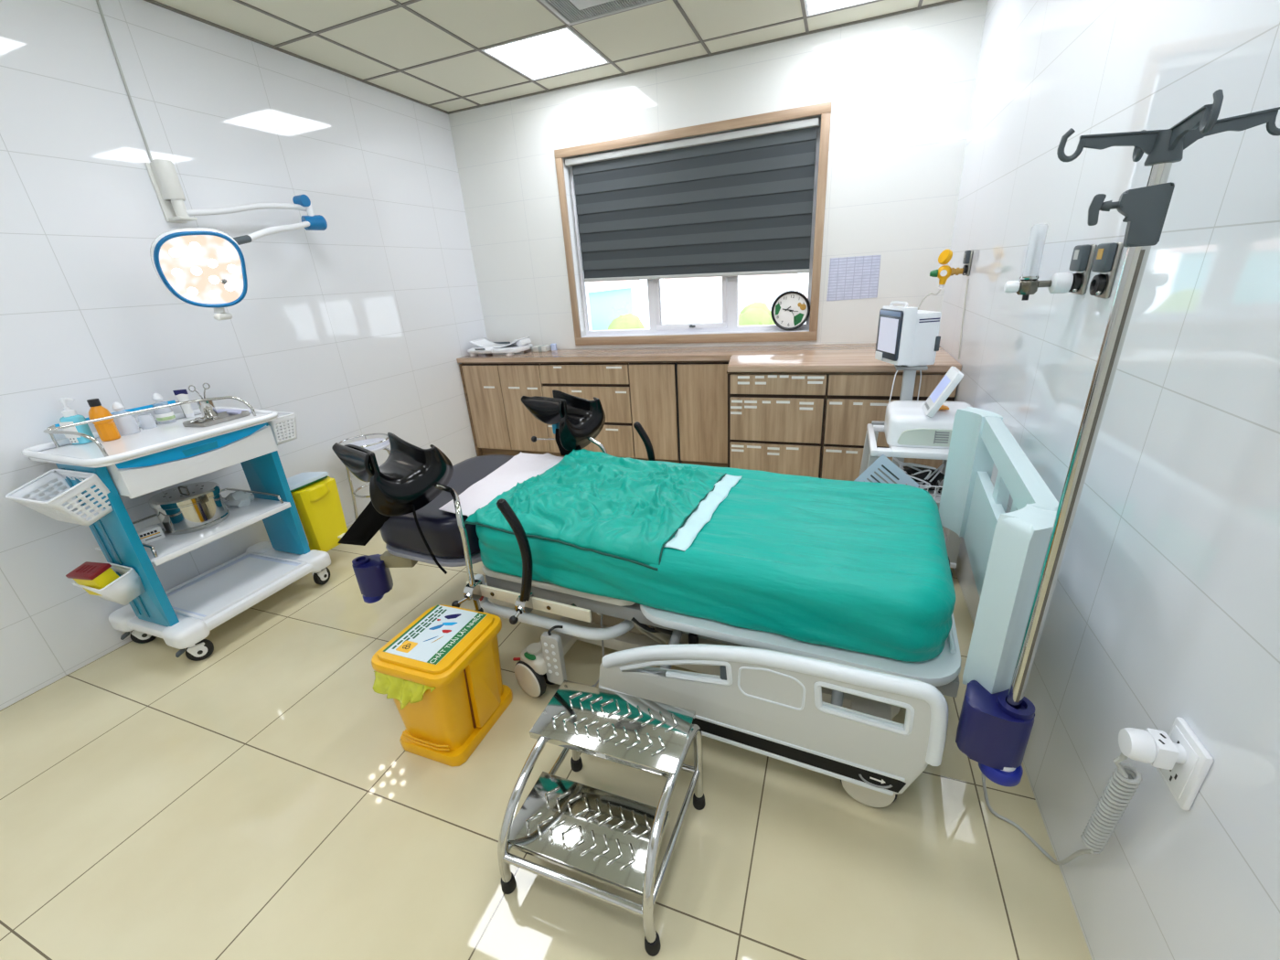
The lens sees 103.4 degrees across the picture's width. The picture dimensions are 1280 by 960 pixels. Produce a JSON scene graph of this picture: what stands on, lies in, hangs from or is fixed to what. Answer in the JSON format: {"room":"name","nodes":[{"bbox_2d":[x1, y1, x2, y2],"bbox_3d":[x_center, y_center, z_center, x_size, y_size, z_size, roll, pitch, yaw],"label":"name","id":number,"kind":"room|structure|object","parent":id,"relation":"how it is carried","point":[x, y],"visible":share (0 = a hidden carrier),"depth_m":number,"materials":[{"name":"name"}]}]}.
{"room":"hospital room","nodes":[
{"label":"hospital room","id":0,"kind":"room"},
{"bbox_2d":[0,0,487,710],"bbox_3d":[-2.437,-0.685,2.324,0.200,2.748,5.200,5,23,20],"label":"wall","id":1,"kind":"structure","parent":0,"point":[359,325],"depth_m":2.51,"materials":[{"name":"white tile"}]},
{"bbox_2d":[96,0,152,161],"bbox_3d":[-2.276,-1.779,2.226,0.010,0.655,0.028,5,23,20],"label":"cable","id":2,"kind":"object","parent":1,"relation":"attached to","point":[97,1],"visible":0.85,"depth_m":2.23,"materials":[{"name":"grey plastic"}]},
{"bbox_2d":[144,159,327,319],"bbox_3d":[-2.023,-1.185,2.522,0.453,0.700,1.011,-4,22,1],"label":"lamp","id":3,"kind":"object","parent":1,"relation":"attached to","point":[202,267],"visible":1,"depth_m":2.28,"materials":[{"name":"white plastic"}]},
{"bbox_2d":[0,524,1092,959],"bbox_3d":[-0.534,0.790,2.213,4.053,0.150,5.650,5,23,20],"label":"floor","id":4,"kind":"structure","parent":0,"point":[258,797],"depth_m":1.45,"materials":[{"name":"beige tile"}]},
{"bbox_2d":[21,395,330,661],"bbox_3d":[-2.064,0.180,2.376,0.560,1.056,0.734,5,23,20],"label":"trolley","id":5,"kind":"object","parent":4,"relation":"on","point":[144,460],"visible":0.97,"depth_m":2.24,"materials":[{"name":"white plastic"}]},
{"bbox_2d":[5,469,112,525],"bbox_3d":[-2.174,0.074,1.915,0.299,0.187,0.198,5,23,20],"label":"hanging basket","id":6,"kind":"object","parent":5,"relation":"hanging from","point":[65,506],"visible":0.91,"depth_m":1.90,"materials":[{"name":"white plastic"}]},
{"bbox_2d":[58,397,94,444],"bbox_3d":[-2.356,-0.245,2.102,0.070,0.190,0.058,-3,22,2],"label":"pump bottle","id":7,"kind":"object","parent":5,"relation":"on","point":[69,416],"visible":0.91,"depth_m":2.09,"materials":[{"name":"teal plastic"}]},
{"bbox_2d":[86,398,120,441],"bbox_3d":[-2.262,-0.253,2.126,0.070,0.174,0.070,5,23,20],"label":"bottle","id":8,"kind":"object","parent":5,"relation":"on","point":[107,430],"visible":0.96,"depth_m":2.11,"materials":[{"name":"orange plastic"}]},
{"bbox_2d":[72,562,145,605],"bbox_3d":[-2.173,0.435,2.081,0.209,0.140,0.145,5,23,20],"label":"tub","id":9,"kind":"object","parent":5,"relation":"attached to","point":[127,587],"visible":0.75,"depth_m":2.06,"materials":[{"name":"white plastic"}]},
{"bbox_2d":[65,561,119,595],"bbox_3d":[-2.185,0.402,2.035,0.132,0.130,0.098,1,22,13],"label":"box","id":10,"kind":"object","parent":9,"relation":"in","point":[97,575],"visible":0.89,"depth_m":2.00,"materials":[{"name":"yellow plastic"}]},
{"bbox_2d":[111,401,124,411],"bbox_3d":[-2.269,-0.273,2.217,0.074,0.143,0.074,5,23,20],"label":"glass jar","id":11,"kind":"object","parent":5,"relation":"on","point":[116,406],"visible":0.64,"depth_m":2.19,"materials":[{"name":"white glass"}]},
{"bbox_2d":[136,523,165,543],"bbox_3d":[-2.186,0.247,2.233,0.061,0.055,0.110,10,26,31],"label":"carton","id":12,"kind":"object","parent":5,"relation":"on","point":[152,533],"visible":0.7,"depth_m":2.23,"materials":[{"name":"white cardboard"}]},
{"bbox_2d":[139,530,161,541],"bbox_3d":[-2.159,0.247,2.220,0.017,0.032,0.078,5,23,20],"label":"print","id":13,"kind":"object","parent":12,"relation":"attached to","point":[144,535],"depth_m":2.23,"materials":[{"name":"white paper"}]},
{"bbox_2d":[28,413,277,467],"bbox_3d":[-2.091,-0.198,2.224,0.534,0.022,0.696,5,23,20],"label":"tray","id":14,"kind":"object","parent":5,"relation":"on","point":[134,445],"depth_m":2.09,"materials":[{"name":"white plastic"}]},
{"bbox_2d":[151,393,175,421],"bbox_3d":[-2.255,-0.341,2.384,0.068,0.143,0.068,5,23,20],"label":"glass jar","id":15,"kind":"object","parent":5,"relation":"on","point":[164,416],"visible":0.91,"depth_m":2.37,"materials":[{"name":"white glass"}]},
{"bbox_2d":[172,389,194,417],"bbox_3d":[-2.221,-0.373,2.469,0.034,0.136,0.046,14,28,38],"label":"tube","id":16,"kind":"object","parent":5,"relation":"on","point":[181,395],"visible":0.91,"depth_m":2.46,"materials":[{"name":"white plastic"}]},
{"bbox_2d":[148,481,229,534],"bbox_3d":[-2.103,0.116,2.364,0.263,0.190,0.258,5,23,20],"label":"drum","id":17,"kind":"object","parent":5,"relation":"on","point":[196,506],"visible":1,"depth_m":2.29,"materials":[{"name":"silver metal"}]},
{"bbox_2d":[95,498,291,565],"bbox_3d":[-2.086,0.217,2.400,0.437,0.026,0.588,5,23,20],"label":"shelf","id":18,"kind":"object","parent":5,"relation":"attached to","point":[168,548],"depth_m":2.30,"materials":[{"name":"white plastic"}]},
{"bbox_2d":[182,410,249,426],"bbox_3d":[-1.985,-0.288,2.374,0.150,0.019,0.220,3,23,17],"label":"tray","id":19,"kind":"object","parent":5,"relation":"on","point":[223,416],"visible":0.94,"depth_m":2.34,"materials":[{"name":"silver metal"}]},
{"bbox_2d":[196,397,218,418],"bbox_3d":[-2.050,-0.338,2.397,0.062,0.090,0.062,5,23,20],"label":"steel cup","id":20,"kind":"object","parent":19,"relation":"on","point":[208,410],"visible":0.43,"depth_m":2.38,"materials":[{"name":"grey metal"}]},
{"bbox_2d":[188,383,210,398],"bbox_3d":[-2.053,-0.376,2.382,0.018,0.153,0.087,5,23,20],"label":"scissors","id":21,"kind":"object","parent":20,"relation":"in","point":[205,389],"visible":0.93,"depth_m":2.37,"materials":[{"name":"silver metal"}]},
{"bbox_2d":[166,553,300,617],"bbox_3d":[-2.029,0.515,2.505,0.417,0.024,0.471,5,23,20],"label":"shelf","id":22,"kind":"object","parent":5,"relation":"on","point":[217,591],"depth_m":2.49,"materials":[{"name":"white plastic"}]},
{"bbox_2d":[224,490,255,507],"bbox_3d":[-2.041,0.090,2.576,0.140,0.069,0.126,-9,22,-12],"label":"crumpled bag","id":23,"kind":"object","parent":5,"relation":"on","point":[238,499],"visible":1,"depth_m":2.54,"materials":[{"name":"white"}]},
{"bbox_2d":[267,411,297,445],"bbox_3d":[-1.881,-0.266,2.586,0.229,0.136,0.139,5,23,20],"label":"basket","id":24,"kind":"object","parent":5,"relation":"hanging from","point":[283,436],"visible":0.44,"depth_m":2.55,"materials":[{"name":"white plastic"}]},
{"bbox_2d":[286,471,347,552],"bbox_3d":[-1.869,0.190,2.888,0.321,0.432,0.278,5,23,20],"label":"bin","id":25,"kind":"object","parent":5,"relation":"attached to","point":[315,496],"visible":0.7,"depth_m":2.84,"materials":[{"name":"yellow plastic"}]},
{"bbox_2d":[338,433,390,519],"bbox_3d":[-1.759,0.016,3.360,0.308,0.593,0.308,5,23,20],"label":"round stool","id":26,"kind":"object","parent":4,"relation":"on","point":[375,444],"visible":0.41,"depth_m":3.30,"materials":[{"name":"white plastic"}]},
{"bbox_2d":[371,604,512,766],"bbox_3d":[-0.666,0.695,1.749,0.316,0.387,0.350,5,23,20],"label":"waste bin","id":27,"kind":"object","parent":4,"relation":"on","point":[442,674],"visible":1,"depth_m":1.65,"materials":[{"name":"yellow plastic"}]},
{"bbox_2d":[429,624,444,629],"bbox_3d":[-0.692,0.502,1.720,0.050,0.001,0.018,-13,24,-22],"label":"picture","id":28,"kind":"object","parent":27,"relation":"on","point":[432,626],"depth_m":1.72,"materials":[{"name":"blue"}]},
{"bbox_2d":[442,622,457,625],"bbox_3d":[-0.654,0.493,1.734,0.055,0.001,0.016,-2,22,4],"label":"picture","id":29,"kind":"object","parent":27,"relation":"on","point":[443,624],"depth_m":1.73,"materials":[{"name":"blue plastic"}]},
{"bbox_2d":[444,613,460,618],"bbox_3d":[-0.657,0.478,1.772,0.060,0.001,0.024,-6,22,-6],"label":"picture","id":30,"kind":"object","parent":27,"relation":"on","point":[446,615],"depth_m":1.77,"materials":[{"name":"paper"}]},
{"bbox_2d":[458,363,482,456],"bbox_3d":[-1.440,-0.679,4.682,0.020,0.852,0.442,5,23,20],"label":"end panel","id":31,"kind":"object","parent":4,"relation":"on","point":[478,451],"visible":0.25,"depth_m":4.50,"materials":[{"name":"brown wood"}]},
{"bbox_2d":[461,362,554,455],"bbox_3d":[-1.072,-0.650,4.547,0.762,0.852,0.438,5,23,20],"label":"base cabinet","id":32,"kind":"object","parent":4,"relation":"on","point":[502,423],"visible":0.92,"depth_m":4.35,"materials":[{"name":"brown wood"}]},
{"bbox_2d":[539,362,637,458],"bbox_3d":[-0.352,-0.593,4.278,0.772,0.852,0.438,5,23,20],"label":"base cabinet","id":33,"kind":"object","parent":4,"relation":"on","point":[609,383],"visible":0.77,"depth_m":4.01,"materials":[{"name":"brown wood"}]},
{"bbox_2d":[497,679,705,956],"bbox_3d":[-0.089,0.856,1.359,0.456,0.304,0.440,5,23,20],"label":"step stool","id":34,"kind":"object","parent":4,"relation":"on","point":[613,840],"visible":1,"depth_m":1.31,"materials":[{"name":"silver metal"}]},
{"bbox_2d":[628,362,682,463],"bbox_3d":[0.185,-0.551,4.079,0.368,0.852,0.437,5,23,20],"label":"base cabinet","id":35,"kind":"object","parent":4,"relation":"on","point":[653,391],"visible":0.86,"depth_m":3.86,"materials":[{"name":"brown wood"}]},
{"bbox_2d":[674,362,680,463],"bbox_3d":[0.289,-0.458,3.832,0.010,0.850,0.012,5,23,20],"label":"strip","id":36,"kind":"object","parent":4,"relation":"on","point":[675,363],"visible":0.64,"depth_m":3.80,"materials":[{"name":"brown wood"}]},
{"bbox_2d":[331,389,1058,807],"bbox_3d":[0.004,0.218,2.078,2.503,0.939,1.234,6,24,24],"label":"bed","id":37,"kind":"object","parent":4,"relation":"on","point":[827,710],"visible":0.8,"depth_m":1.49,"materials":[{"name":"white plastic"}]},
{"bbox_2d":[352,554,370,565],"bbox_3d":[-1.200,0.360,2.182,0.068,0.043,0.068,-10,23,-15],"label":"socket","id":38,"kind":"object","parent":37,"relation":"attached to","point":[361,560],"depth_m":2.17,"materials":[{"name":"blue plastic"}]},
{"bbox_2d":[438,451,564,516],"bbox_3d":[-0.638,-0.005,2.297,0.297,0.017,0.707,6,24,24],"label":"paper pad","id":39,"kind":"object","parent":37,"relation":"on","point":[522,466],"visible":0.88,"depth_m":2.30,"materials":[{"name":"white paper"}]},
{"bbox_2d":[540,625,566,684],"bbox_3d":[-0.309,0.634,1.845,0.076,0.243,0.058,6,24,24],"label":"remote","id":40,"kind":"object","parent":37,"relation":"hanging from","point":[551,645],"visible":0.98,"depth_m":1.82,"materials":[{"name":"grey plastic"}]},
{"bbox_2d":[591,614,604,686],"bbox_3d":[-0.202,0.633,1.853,0.183,0.322,0.029,-9,22,-12],"label":"cord","id":41,"kind":"object","parent":40,"relation":"attached to","point":[597,682],"visible":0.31,"depth_m":1.86,"materials":[{"name":"grey plastic"}]},
{"bbox_2d":[475,460,955,661],"bbox_3d":[0.233,0.170,1.922,1.612,0.229,0.838,6,24,24],"label":"fitted sheet","id":42,"kind":"object","parent":37,"relation":"on","point":[861,567],"depth_m":1.54,"materials":[{"name":"teal fabric"}]},
{"bbox_2d":[464,448,726,570],"bbox_3d":[-0.142,0.043,2.040,0.851,0.116,0.812,6,24,24],"label":"drape","id":43,"kind":"object","parent":42,"relation":"on","point":[628,509],"visible":0.98,"depth_m":1.86,"materials":[{"name":"teal fabric"}]},
{"bbox_2d":[996,691,1034,720],"bbox_3d":[0.833,0.512,1.125,0.068,0.043,0.068,11,26,33],"label":"socket","id":44,"kind":"object","parent":37,"relation":"attached to","point":[1027,711],"depth_m":1.11,"materials":[{"name":"blue plastic"}]},
{"bbox_2d":[1006,89,1279,709],"bbox_3d":[0.792,-0.010,0.917,0.185,1.097,0.185,-11,23,-17],"label":"stand","id":45,"kind":"object","parent":37,"relation":"on","point":[1144,209],"visible":1,"depth_m":0.79,"materials":[{"name":"silver metal"}]},
{"bbox_2d":[676,362,728,467],"bbox_3d":[0.580,-0.519,3.932,0.451,0.852,0.437,5,23,20],"label":"base cabinet","id":46,"kind":"object","parent":4,"relation":"on","point":[702,387],"visible":0.56,"depth_m":3.73,"materials":[{"name":"brown wood"}]},
{"bbox_2d":[727,373,828,478],"bbox_3d":[0.993,-0.401,3.564,0.588,0.852,0.868,5,23,20],"label":"base cabinet","id":47,"kind":"object","parent":4,"relation":"on","point":[776,421],"visible":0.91,"depth_m":3.14,"materials":[{"name":"brown wood"}]},
{"bbox_2d":[821,373,956,480],"bbox_3d":[1.578,-0.354,3.346,0.656,0.852,0.868,5,23,20],"label":"base cabinet","id":48,"kind":"object","parent":4,"relation":"on","point":[853,400],"visible":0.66,"depth_m":2.95,"materials":[{"name":"brown wood"}]},
{"bbox_2d":[456,343,961,372],"bbox_3d":[0.148,-0.888,3.686,3.648,0.037,0.889,5,23,20],"label":"countertop","id":49,"kind":"structure","parent":48,"relation":"on","point":[827,357],"depth_m":3.49,"materials":[{"name":"brown wood"}]},
{"bbox_2d":[467,336,533,356],"bbox_3d":[-1.212,-1.152,4.362,0.510,0.126,0.320,4,23,19],"label":"scale","id":50,"kind":"object","parent":49,"relation":"on","point":[483,346],"visible":1,"depth_m":4.29,"materials":[{"name":"white plastic"}]},
{"bbox_2d":[469,336,529,347],"bbox_3d":[-1.207,-1.190,4.369,0.453,0.060,0.235,4,23,19],"label":"tray","id":51,"kind":"object","parent":50,"relation":"on","point":[523,342],"depth_m":4.35,"materials":[{"name":"white plastic"}]},
{"bbox_2d":[530,344,551,351],"bbox_3d":[-0.857,-1.140,4.379,0.145,0.044,0.100,5,23,20],"label":"carton","id":52,"kind":"object","parent":49,"relation":"on","point":[538,347],"visible":0.99,"depth_m":4.34,"materials":[{"name":"white cardboard"}]},
{"bbox_2d":[550,343,556,351],"bbox_3d":[-0.744,-1.150,4.369,0.052,0.055,0.052,5,23,20],"label":"cup","id":53,"kind":"object","parent":49,"relation":"on","point":[553,346],"visible":1,"depth_m":4.35,"materials":[{"name":"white plastic"}]},
{"bbox_2d":[461,360,729,363],"bbox_3d":[-0.348,-0.994,4.108,2.373,0.014,0.418,5,23,20],"label":"strip","id":54,"kind":"object","parent":49,"relation":"on","point":[721,360],"visible":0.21,"depth_m":3.88,"materials":[{"name":"brown wood"}]},
{"bbox_2d":[917,288,940,309],"bbox_3d":[1.591,-0.870,2.827,0.130,0.365,0.026,-6,22,-5],"label":"hose","id":55,"kind":"object","parent":49,"relation":"on","point":[939,291],"visible":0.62,"depth_m":2.77,"materials":[{"name":"white plastic"}]},
{"bbox_2d":[726,370,946,373],"bbox_3d":[1.273,-0.780,3.291,1.252,0.014,0.848,5,23,20],"label":"strip","id":56,"kind":"object","parent":48,"relation":"on","point":[727,370],"visible":0.21,"depth_m":2.94,"materials":[{"name":"brown wood"}]},
{"bbox_2d":[891,364,927,467],"bbox_3d":[1.408,-0.152,2.749,0.220,0.942,0.221,5,23,20],"label":"monitor stand","id":57,"kind":"object","parent":4,"relation":"on","point":[909,374],"visible":0.1,"depth_m":2.59,"materials":[{"name":"silver metal"}]},
{"bbox_2d":[888,365,900,402],"bbox_3d":[1.305,-0.422,2.604,0.049,0.325,0.013,-9,22,-12],"label":"cable","id":58,"kind":"object","parent":57,"relation":"hanging from","point":[900,366],"visible":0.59,"depth_m":2.57,"materials":[{"name":"white plastic"}]},
{"bbox_2d":[874,300,941,366],"bbox_3d":[1.350,-0.742,2.546,0.219,0.309,0.226,-4,22,-1],"label":"patient monitor","id":59,"kind":"object","parent":57,"relation":"on","point":[907,336],"visible":1,"depth_m":2.47,"materials":[{"name":"white plastic"}]},
{"bbox_2d":[917,370,921,400],"bbox_3d":[1.448,-0.446,2.641,0.022,0.324,0.056,5,23,20],"label":"cable","id":60,"kind":"object","parent":59,"relation":"hanging from","point":[920,370],"visible":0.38,"depth_m":2.63,"materials":[{"name":"white plastic"}]},
{"bbox_2d":[918,318,939,322],"bbox_3d":[1.393,-0.768,2.431,0.100,0.017,0.002,-4,22,-1],"label":"vent","id":61,"kind":"object","parent":59,"relation":"attached to","point":[927,318],"depth_m":2.43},
{"bbox_2d":[858,420,961,577],"bbox_3d":[1.311,0.097,2.506,0.445,0.675,0.440,5,23,20],"label":"equipment cart","id":62,"kind":"object","parent":4,"relation":"on","point":[871,453],"visible":0.17,"depth_m":2.30,"materials":[{"name":"white metal"}]},
{"bbox_2d":[853,454,919,487],"bbox_3d":[1.078,0.042,2.274,0.320,0.324,0.036,5,23,20],"label":"basket","id":63,"kind":"object","parent":62,"relation":"hanging from","point":[882,470],"visible":0.29,"depth_m":2.25,"materials":[{"name":"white plastic"}]},
{"bbox_2d":[893,457,940,494],"bbox_3d":[1.291,-0.027,2.360,0.204,0.147,0.081,15,29,40],"label":"lead","id":64,"kind":"object","parent":62,"relation":"in","point":[894,458],"visible":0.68,"depth_m":2.35,"materials":[{"name":"white plastic"}]},
{"bbox_2d":[898,462,936,472],"bbox_3d":[1.260,-0.006,2.309,0.150,0.147,0.038,7,24,26],"label":"lead","id":65,"kind":"object","parent":62,"relation":"in","point":[902,464],"visible":0.55,"depth_m":2.30,"materials":[{"name":"white plastic"}]},
{"bbox_2d":[903,469,934,487],"bbox_3d":[1.257,0.006,2.341,0.193,0.106,0.037,14,28,38],"label":"lead","id":66,"kind":"object","parent":62,"relation":"in","point":[931,483],"visible":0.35,"depth_m":2.32,"materials":[{"name":"black plastic"}]},
{"bbox_2d":[907,474,931,489],"bbox_3d":[1.231,0.012,2.311,0.089,0.121,0.163,-21,27,-36],"label":"lead","id":67,"kind":"object","parent":62,"relation":"in","point":[919,479],"visible":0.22,"depth_m":2.28,"materials":[{"name":"white plastic"}]},
{"bbox_2d":[911,469,931,488],"bbox_3d":[1.268,-0.015,2.365,0.066,0.124,0.202,-18,26,-31],"label":"lead","id":68,"kind":"object","parent":62,"relation":"in","point":[923,471],"visible":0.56,"depth_m":2.29,"materials":[{"name":"white plastic"}]},
{"bbox_2d":[903,466,943,485],"bbox_3d":[1.315,-0.019,2.395,0.222,0.090,0.111,5,23,20],"label":"cuff","id":69,"kind":"object","parent":62,"relation":"on","point":[939,476],"visible":0.28,"depth_m":2.35,"materials":[{"name":"black fabric"}]},
{"bbox_2d":[884,366,972,448],"bbox_3d":[1.332,-0.348,2.298,0.363,0.330,0.314,5,23,20],"label":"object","id":70,"kind":"object","parent":62,"relation":"on","point":[928,423],"visible":0.8,"depth_m":2.24,"materials":[{"name":"white plastic"}]},
{"bbox_2d":[917,463,944,488],"bbox_3d":[1.305,-0.003,2.325,0.203,0.126,0.062,-3,22,2],"label":"lead","id":71,"kind":"object","parent":62,"relation":"in","point":[940,467],"visible":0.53,"depth_m":2.32,"materials":[{"name":"white plastic"}]},
{"bbox_2d":[919,484,942,499],"bbox_3d":[1.250,0.059,2.277,0.305,0.083,0.005,5,23,20],"label":"basket","id":72,"kind":"object","parent":62,"relation":"on","point":[935,486],"depth_m":2.25,"materials":[{"name":"white plastic"}]},
{"bbox_2d":[926,483,942,490],"bbox_3d":[1.311,0.004,2.369,0.203,0.082,0.059,11,26,33],"label":"lead","id":73,"kind":"object","parent":62,"relation":"in","point":[936,485],"visible":0.27,"depth_m":2.33,"materials":[{"name":"black plastic"}]},
{"bbox_2d":[924,470,944,502],"bbox_3d":[1.323,0.019,2.462,0.305,0.010,0.390,5,23,20],"label":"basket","id":74,"kind":"object","parent":62,"relation":"attached to","point":[937,498],"depth_m":2.34,"materials":[{"name":"white metal"}]},
{"bbox_2d":[942,528,956,567],"bbox_3d":[1.340,0.306,2.584,0.415,0.025,0.420,5,23,20],"label":"shelf","id":75,"kind":"object","parent":62,"relation":"attached to","point":[953,562],"depth_m":2.34,"materials":[{"name":"white plastic"}]},
{"bbox_2d":[981,756,1141,864],"bbox_3d":[0.967,0.697,1.197,0.126,0.589,0.410,-1,22,6],"label":"lead","id":76,"kind":"object","parent":4,"relation":"on","point":[1122,785],"visible":0.98,"depth_m":0.99,"materials":[{"name":"grey plastic"}]},
{"bbox_2d":[1118,727,1156,763],"bbox_3d":[0.873,0.474,0.894,0.033,0.071,0.054,5,23,20],"label":"plug","id":77,"kind":"object","parent":76,"relation":"on","point":[1136,744],"visible":1,"depth_m":0.88,"materials":[{"name":"white plastic"}]},
{"bbox_2d":[154,0,947,111],"bbox_3d":[-0.727,-1.826,1.137,3.646,0.016,5.192,5,23,20],"label":"ceiling","id":78,"kind":"structure","parent":0,"point":[399,38],"depth_m":2.83,"materials":[{"name":"beige"}]},
{"bbox_2d":[481,27,609,80],"bbox_3d":[-0.570,-2.642,3.134,0.580,0.030,0.580,5,23,20],"label":"recessed light","id":79,"kind":"object","parent":78,"relation":"in","point":[560,51],"visible":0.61,"depth_m":3.12,"materials":[{"name":"white plastic"}]},
{"bbox_2d":[539,0,662,25],"bbox_3d":[-0.219,-2.372,2.409,0.582,0.036,0.582,5,23,20],"label":"ceiling vent","id":80,"kind":"object","parent":78,"relation":"in","point":[572,12],"visible":1,"depth_m":2.61,"materials":[{"name":"grey plastic"}]},
{"bbox_2d":[803,0,876,16],"bbox_3d":[1.112,-2.508,2.507,0.580,0.030,0.580,5,23,20],"label":"recessed light","id":81,"kind":"object","parent":78,"relation":"in","point":[813,7],"visible":1,"depth_m":2.76,"materials":[{"name":"white plastic"}]},
{"bbox_2d":[807,0,867,13],"bbox_3d":[1.113,-2.505,2.508,0.549,0.016,0.549,5,23,20],"label":"diffuser","id":82,"kind":"object","parent":81,"relation":"attached to","point":[814,6],"depth_m":2.76,"materials":[{"name":"white plastic"}]},
{"bbox_2d":[448,0,987,349],"bbox_3d":[0.312,-1.546,3.984,4.053,2.748,0.220,5,23,20],"label":"wall","id":83,"kind":"structure","parent":0,"point":[900,88],"depth_m":3.35,"materials":[{"name":"white tile"}]},
{"bbox_2d":[554,101,831,345],"bbox_3d":[0.347,-1.784,3.820,1.966,1.440,0.182,5,23,20],"label":"window","id":84,"kind":"structure","parent":83,"relation":"in","point":[720,308],"depth_m":3.92,"materials":[{"name":"brown wood"}]},
{"bbox_2d":[565,117,819,281],"bbox_3d":[0.321,-1.954,3.715,1.827,0.917,0.065,5,23,20],"label":"roller blind","id":85,"kind":"object","parent":84,"relation":"attached to","point":[736,203],"visible":1,"depth_m":3.66,"materials":[{"name":"grey fabric"}]},
{"bbox_2d":[770,290,810,330],"bbox_3d":[1.106,-1.244,3.715,0.276,0.275,0.066,4,23,20],"label":"wall clock","id":86,"kind":"object","parent":84,"relation":"on","point":[790,310],"visible":1,"depth_m":3.71,"materials":[{"name":"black plastic"}]},
{"bbox_2d":[826,255,880,301],"bbox_3d":[1.459,-1.378,3.460,0.326,0.278,0.001,5,23,20],"label":"notice","id":87,"kind":"object","parent":83,"relation":"attached to","point":[849,278],"visible":1,"depth_m":3.46,"materials":[{"name":"white paper"}]},
{"bbox_2d":[938,0,1279,959],"bbox_3d":[1.163,-0.400,0.981,0.200,2.748,5.200,5,23,20],"label":"wall","id":88,"kind":"structure","parent":0,"point":[1164,607],"depth_m":1.03,"materials":[{"name":"white tile"}]},
{"bbox_2d":[143,0,961,114],"bbox_3d":[-0.726,-1.814,1.142,3.654,0.010,5.200,5,23,20],"label":"trim","id":89,"kind":"structure","parent":88,"relation":"attached to","point":[154,2],"depth_m":3.11,"materials":[{"name":"grey metal"}]},
{"bbox_2d":[233,0,923,106],"bbox_3d":[-0.727,-1.819,1.140,3.654,0.011,5.200,5,23,20],"label":"grid","id":90,"kind":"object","parent":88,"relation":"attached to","point":[399,5],"depth_m":2.90,"materials":[{"name":"grey metal"}]},
{"bbox_2d":[929,248,963,284],"bbox_3d":[1.649,-1.136,2.720,0.154,0.195,0.075,5,23,20],"label":"suction regulator","id":91,"kind":"object","parent":88,"relation":"attached to","point":[944,272],"visible":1,"depth_m":2.70,"materials":[{"name":"yellow plastic"}]},
{"bbox_2d":[958,278,968,359],"bbox_3d":[1.728,-0.857,2.705,0.009,0.402,0.108,5,23,20],"label":"hose","id":92,"kind":"object","parent":88,"relation":"attached to","point":[967,279],"visible":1,"depth_m":2.70,"materials":[{"name":"white"}]},
{"bbox_2d":[961,249,973,276],"bbox_3d":[1.731,-1.147,2.678,0.031,0.127,0.072,5,23,20],"label":"outlet","id":93,"kind":"object","parent":88,"relation":"attached to","point":[968,254],"visible":1,"depth_m":2.65,"materials":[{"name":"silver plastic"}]},
{"bbox_2d":[961,265,968,275],"bbox_3d":[1.729,-1.117,2.691,0.018,0.052,0.052,5,23,20],"label":"socket","id":94,"kind":"object","parent":93,"relation":"attached to","point":[965,267],"depth_m":2.67,"materials":[{"name":"black plastic"}]},
{"bbox_2d":[1003,234,1073,300],"bbox_3d":[1.122,-0.608,1.414,0.149,0.197,0.056,5,23,20],"label":"oxygen flowmeter","id":95,"kind":"object","parent":88,"relation":"attached to","point":[1060,282],"visible":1,"depth_m":1.42,"materials":[{"name":"white plastic"}]},
{"bbox_2d":[1068,244,1096,295],"bbox_3d":[1.205,-0.576,1.386,0.031,0.127,0.072,5,23,20],"label":"outlet","id":96,"kind":"object","parent":88,"relation":"attached to","point":[1082,255],"visible":0.93,"depth_m":1.36,"materials":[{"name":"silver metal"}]},
{"bbox_2d":[1068,272,1082,292],"bbox_3d":[1.203,-0.546,1.400,0.018,0.052,0.052,5,23,20],"label":"socket","id":97,"kind":"object","parent":96,"relation":"attached to","point":[1077,283],"depth_m":1.38,"materials":[{"name":"black plastic"}]},
{"bbox_2d":[1089,242,1123,298],"bbox_3d":[1.152,-0.520,1.257,0.031,0.127,0.072,5,23,20],"label":"outlet","id":98,"kind":"object","parent":88,"relation":"attached to","point":[1107,255],"visible":1,"depth_m":1.24,"materials":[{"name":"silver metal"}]},
{"bbox_2d":[1089,274,1106,296],"bbox_3d":[1.150,-0.490,1.271,0.018,0.052,0.052,5,23,20],"label":"socket","id":99,"kind":"object","parent":98,"relation":"attached to","point":[1098,283],"depth_m":1.26,"materials":[{"name":"black plastic"}]},
{"bbox_2d":[1155,716,1213,810],"bbox_3d":[0.939,0.490,0.877,0.014,0.124,0.090,5,23,20],"label":"wall socket","id":100,"kind":"object","parent":88,"relation":"attached to","point":[1184,782],"visible":0.8,"depth_m":0.86,"materials":[{"name":"white plastic"}]},
{"bbox_2d":[1145,728,1186,769],"bbox_3d":[0.909,0.468,0.877,0.044,0.046,0.048,5,23,20],"label":"plug adapter","id":101,"kind":"object","parent":100,"relation":"attached to","point":[1168,752],"visible":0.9,"depth_m":0.86,"materials":[{"name":"white plastic"}]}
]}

